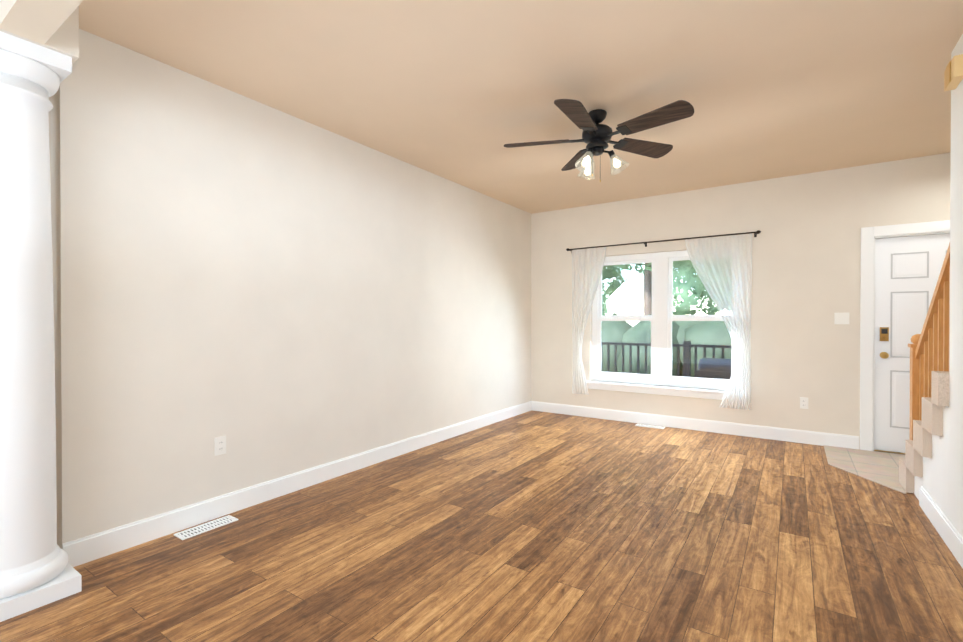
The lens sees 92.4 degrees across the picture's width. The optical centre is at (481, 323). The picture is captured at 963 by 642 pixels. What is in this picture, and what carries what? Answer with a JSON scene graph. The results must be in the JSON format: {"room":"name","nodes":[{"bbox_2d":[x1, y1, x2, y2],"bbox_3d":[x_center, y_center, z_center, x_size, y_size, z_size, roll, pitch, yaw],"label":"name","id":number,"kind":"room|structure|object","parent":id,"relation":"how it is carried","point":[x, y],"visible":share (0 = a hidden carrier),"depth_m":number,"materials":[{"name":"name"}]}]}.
{"room":"living room","nodes":[
{"label":"living room","id":0,"kind":"room"},
{"bbox_2d":[48,97,50,183],"bbox_3d":[-3.256,-0.142,3.176,2.594,2.740,0.150,0,0,34],"label":"wall","id":1,"kind":"structure","parent":0,"point":[49,114],"depth_m":2.38,"materials":[{"name":"paint"}]},
{"bbox_2d":[51,29,530,548],"bbox_3d":[-0.722,-0.149,4.479,0.150,2.740,5.145,0,0,34],"label":"wall","id":2,"kind":"structure","parent":0,"point":[270,293],"depth_m":3.05,"materials":[{"name":"beige paint"}]},
{"bbox_2d":[215,435,225,455],"bbox_3d":[-1.664,0.779,2.945,0.009,0.115,0.070,0,0,34],"label":"outlet","id":3,"kind":"object","parent":2,"relation":"attached to","point":[220,445],"visible":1,"depth_m":2.94,"materials":[{"name":"white plastic"}]},
{"bbox_2d":[62,401,533,566],"bbox_3d":[-0.695,1.156,4.378,0.016,0.130,4.995,0,0,34],"label":"baseboard","id":4,"kind":"structure","parent":2,"relation":"attached to","point":[83,550],"depth_m":3.08,"materials":[{"name":"white wood"}]},
{"bbox_2d":[0,410,962,641],"bbox_3d":[-0.861,1.283,2.258,7.900,0.100,8.995,0,0,34],"label":"floor","id":5,"kind":"structure","parent":0,"point":[534,526],"depth_m":2.43,"materials":[{"name":"brown wood"}]},
{"bbox_2d":[0,31,81,621],"bbox_3d":[-2.099,0.009,2.070,0.370,2.450,0.370,0,0,34],"label":"column","id":6,"kind":"structure","parent":5,"relation":"on","point":[37,570],"depth_m":2.01,"materials":[{"name":"white paint"}]},
{"bbox_2d":[174,515,238,539],"bbox_3d":[-1.654,1.226,2.784,0.110,0.006,0.320,0,0,34],"label":"floor vent","id":7,"kind":"object","parent":5,"relation":"in","point":[202,528],"visible":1,"depth_m":2.77,"materials":[{"name":"white metal"}]},
{"bbox_2d":[635,423,664,428],"bbox_3d":[1.987,1.212,5.443,0.320,0.006,0.110,0,0,34],"label":"floor vent","id":8,"kind":"object","parent":5,"relation":"in","point":[650,426],"visible":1,"depth_m":5.43,"materials":[{"name":"white metal"}]},
{"bbox_2d":[824,445,905,493],"bbox_3d":[3.712,1.222,3.648,1.569,0.006,1.274,0,0,34],"label":"floor","id":9,"kind":"structure","parent":5,"relation":"on","point":[880,468],"depth_m":4.01,"materials":[{"name":"beige tile"}]},
{"bbox_2d":[899,243,949,519],"bbox_3d":[2.787,0.000,1.890,1.143,2.470,3.275,0,0,34],"label":"staircase","id":10,"kind":"structure","parent":5,"relation":"on","point":[924,462],"depth_m":2.91,"materials":[{"name":"carpet"}]},
{"bbox_2d":[79,0,962,213],"bbox_3d":[-0.861,-1.582,2.243,7.900,0.150,8.995,0,0,34],"label":"ceiling","id":11,"kind":"structure","parent":0,"point":[462,92],"depth_m":2.81,"materials":[{"name":"paint"}]},
{"bbox_2d":[0,0,82,63],"bbox_3d":[-0.673,-1.355,1.101,3.809,0.289,0.370,0,0,34],"label":"header beam","id":12,"kind":"structure","parent":11,"relation":"attached to","point":[52,24],"depth_m":1.88,"materials":[{"name":"paint"}]},
{"bbox_2d":[504,99,693,181],"bbox_3d":[0.820,-1.259,3.284,1.304,0.506,1.275,0,0,34],"label":"ceiling fan","id":13,"kind":"object","parent":11,"relation":"hanging from","point":[596,136],"visible":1,"depth_m":3.24,"materials":[{"name":"black wood"}]},
{"bbox_2d":[531,153,950,448],"bbox_3d":[2.749,-0.153,5.150,4.856,2.740,0.150,0,0,34],"label":"wall","id":14,"kind":"structure","parent":0,"point":[806,250],"depth_m":4.83,"materials":[{"name":"paint"}]},
{"bbox_2d":[586,380,725,399],"bbox_3d":[2.126,0.795,5.503,1.840,0.100,0.120,0,0,34],"label":"window sill","id":15,"kind":"structure","parent":14,"relation":"attached to","point":[670,390],"depth_m":5.47,"materials":[{"name":"white wood"}]},
{"bbox_2d":[592,250,734,389],"bbox_3d":[2.175,-0.055,5.571,1.720,1.600,0.067,0,0,34],"label":"window","id":16,"kind":"structure","parent":14,"relation":"in","point":[661,317],"depth_m":5.56,"materials":[{"name":"white"}]},
{"bbox_2d":[566,230,760,252],"bbox_3d":[2.037,-0.955,5.478,2.200,0.060,0.094,0,0,34],"label":"curtain rod","id":17,"kind":"object","parent":14,"relation":"attached to","point":[755,235],"visible":0.98,"depth_m":5.34,"materials":[{"name":"brown metal"}]},
{"bbox_2d":[572,247,605,394],"bbox_3d":[1.368,-0.022,5.901,0.465,1.870,0.043,0,0,34],"label":"sheer curtain","id":18,"kind":"object","parent":17,"relation":"hanging from","point":[587,266],"visible":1,"depth_m":5.95,"materials":[{"name":"white fabric"}]},
{"bbox_2d":[685,233,751,409],"bbox_3d":[2.591,-0.018,5.076,0.665,1.870,0.043,0,0,34],"label":"sheer curtain","id":19,"kind":"object","parent":17,"relation":"hanging from","point":[722,265],"visible":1,"depth_m":4.99,"materials":[{"name":"white fabric"}]},
{"bbox_2d":[534,401,858,448],"bbox_3d":[2.185,1.151,5.437,3.515,0.130,0.016,0,0,34],"label":"baseboard","id":20,"kind":"structure","parent":14,"relation":"attached to","point":[765,432],"depth_m":5.18,"materials":[{"name":"white wood"}]},
{"bbox_2d":[800,397,807,408],"bbox_3d":[3.283,0.810,4.698,0.070,0.115,0.009,0,0,34],"label":"outlet","id":21,"kind":"object","parent":14,"relation":"attached to","point":[803,402],"visible":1,"depth_m":4.70,"materials":[{"name":"white plastic"}]},
{"bbox_2d":[834,312,848,323],"bbox_3d":[3.530,-0.050,4.522,0.116,0.115,0.018,0,0,34],"label":"light switch","id":22,"kind":"object","parent":14,"relation":"attached to","point":[841,318],"visible":1,"depth_m":4.53,"materials":[{"name":"white plastic"}]},
{"bbox_2d":[874,449,904,453],"bbox_3d":[4.145,1.213,4.216,0.872,0.004,0.110,0,0,34],"label":"door threshold sill","id":23,"kind":"structure","parent":14,"relation":"attached to","point":[889,451],"depth_m":4.36,"materials":[{"name":"gold metal"}]},
{"bbox_2d":[860,220,949,450],"bbox_3d":[4.139,0.152,4.202,1.090,2.140,0.170,0,0,34],"label":"door frame","id":24,"kind":"structure","parent":14,"relation":"attached to","point":[869,235],"depth_m":4.40,"materials":[{"name":"white wood"}]},
{"bbox_2d":[874,233,949,452],"bbox_3d":[4.124,0.202,4.170,0.878,2.017,0.120,0,0,34],"label":"front door","id":25,"kind":"structure","parent":14,"relation":"in","point":[907,271],"depth_m":4.33,"materials":[{"name":"white wood"}]},
{"bbox_2d":[949,34,962,537],"bbox_3d":[0.833,-0.124,-0.173,0.120,2.740,6.570,0,0,34],"label":"wall","id":26,"kind":"structure","parent":0,"point":[956,378],"depth_m":2.48,"materials":[{"name":"paint"}]},
{"bbox_2d":[919,486,962,567],"bbox_3d":[0.952,1.179,0.132,0.016,0.130,7.200,0,0,34],"label":"baseboard","id":27,"kind":"structure","parent":26,"relation":"attached to","point":[951,537],"depth_m":2.64,"materials":[{"name":"white wood"}]},
{"bbox_2d":[944,54,962,90],"bbox_3d":[2.499,-1.323,2.442,0.050,0.110,0.180,0,0,34],"label":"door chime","id":28,"kind":"object","parent":26,"relation":"attached to","point":[953,75],"visible":1,"depth_m":2.41,"materials":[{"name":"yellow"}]},
{"label":"outside","id":29,"kind":"structure","parent":0,"visible":0},
{"bbox_3d":[21.416,1.424,31.351,80.000,0.100,64.154,0,0,34],"label":"ground","id":30,"kind":"structure","parent":29,"visible":0},
{"bbox_2d":[601,265,627,321],"bbox_3d":[2.483,-2.029,13.677,4.660,6.999,5.486,0,0,34],"label":"tree","id":31,"kind":"object","parent":30,"relation":"on","point":[613,274],"depth_m":12.85,"materials":[{"name":"green plant"}]},
{"bbox_2d":[601,341,730,376],"bbox_3d":[2.653,0.886,6.258,3.570,1.250,1.530,0,0,34],"label":"balcony","id":32,"kind":"object","parent":30,"relation":"on","point":[687,371],"depth_m":6.89,"materials":[{"name":"grey metal"}]},
{"bbox_2d":[696,358,730,378],"bbox_3d":[3.195,0.900,6.212,0.500,0.860,0.380,0,0,34],"label":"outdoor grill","id":33,"kind":"object","parent":32,"relation":"on","point":[705,371],"depth_m":6.11,"materials":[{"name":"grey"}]},
{"bbox_2d":[601,312,730,376],"bbox_3d":[4.328,0.645,8.688,12.712,1.948,2.076,0,0,34],"label":"hedge","id":34,"kind":"object","parent":30,"relation":"on","point":[722,339],"depth_m":8.61,"materials":[{"name":"green plant"}]},
{"bbox_2d":[615,260,718,314],"bbox_3d":[4.690,-1.910,10.313,4.857,6.798,5.473,0,0,34],"label":"tree","id":35,"kind":"object","parent":30,"relation":"on","point":[682,308],"depth_m":9.93,"materials":[{"name":"green plant"}]}
]}

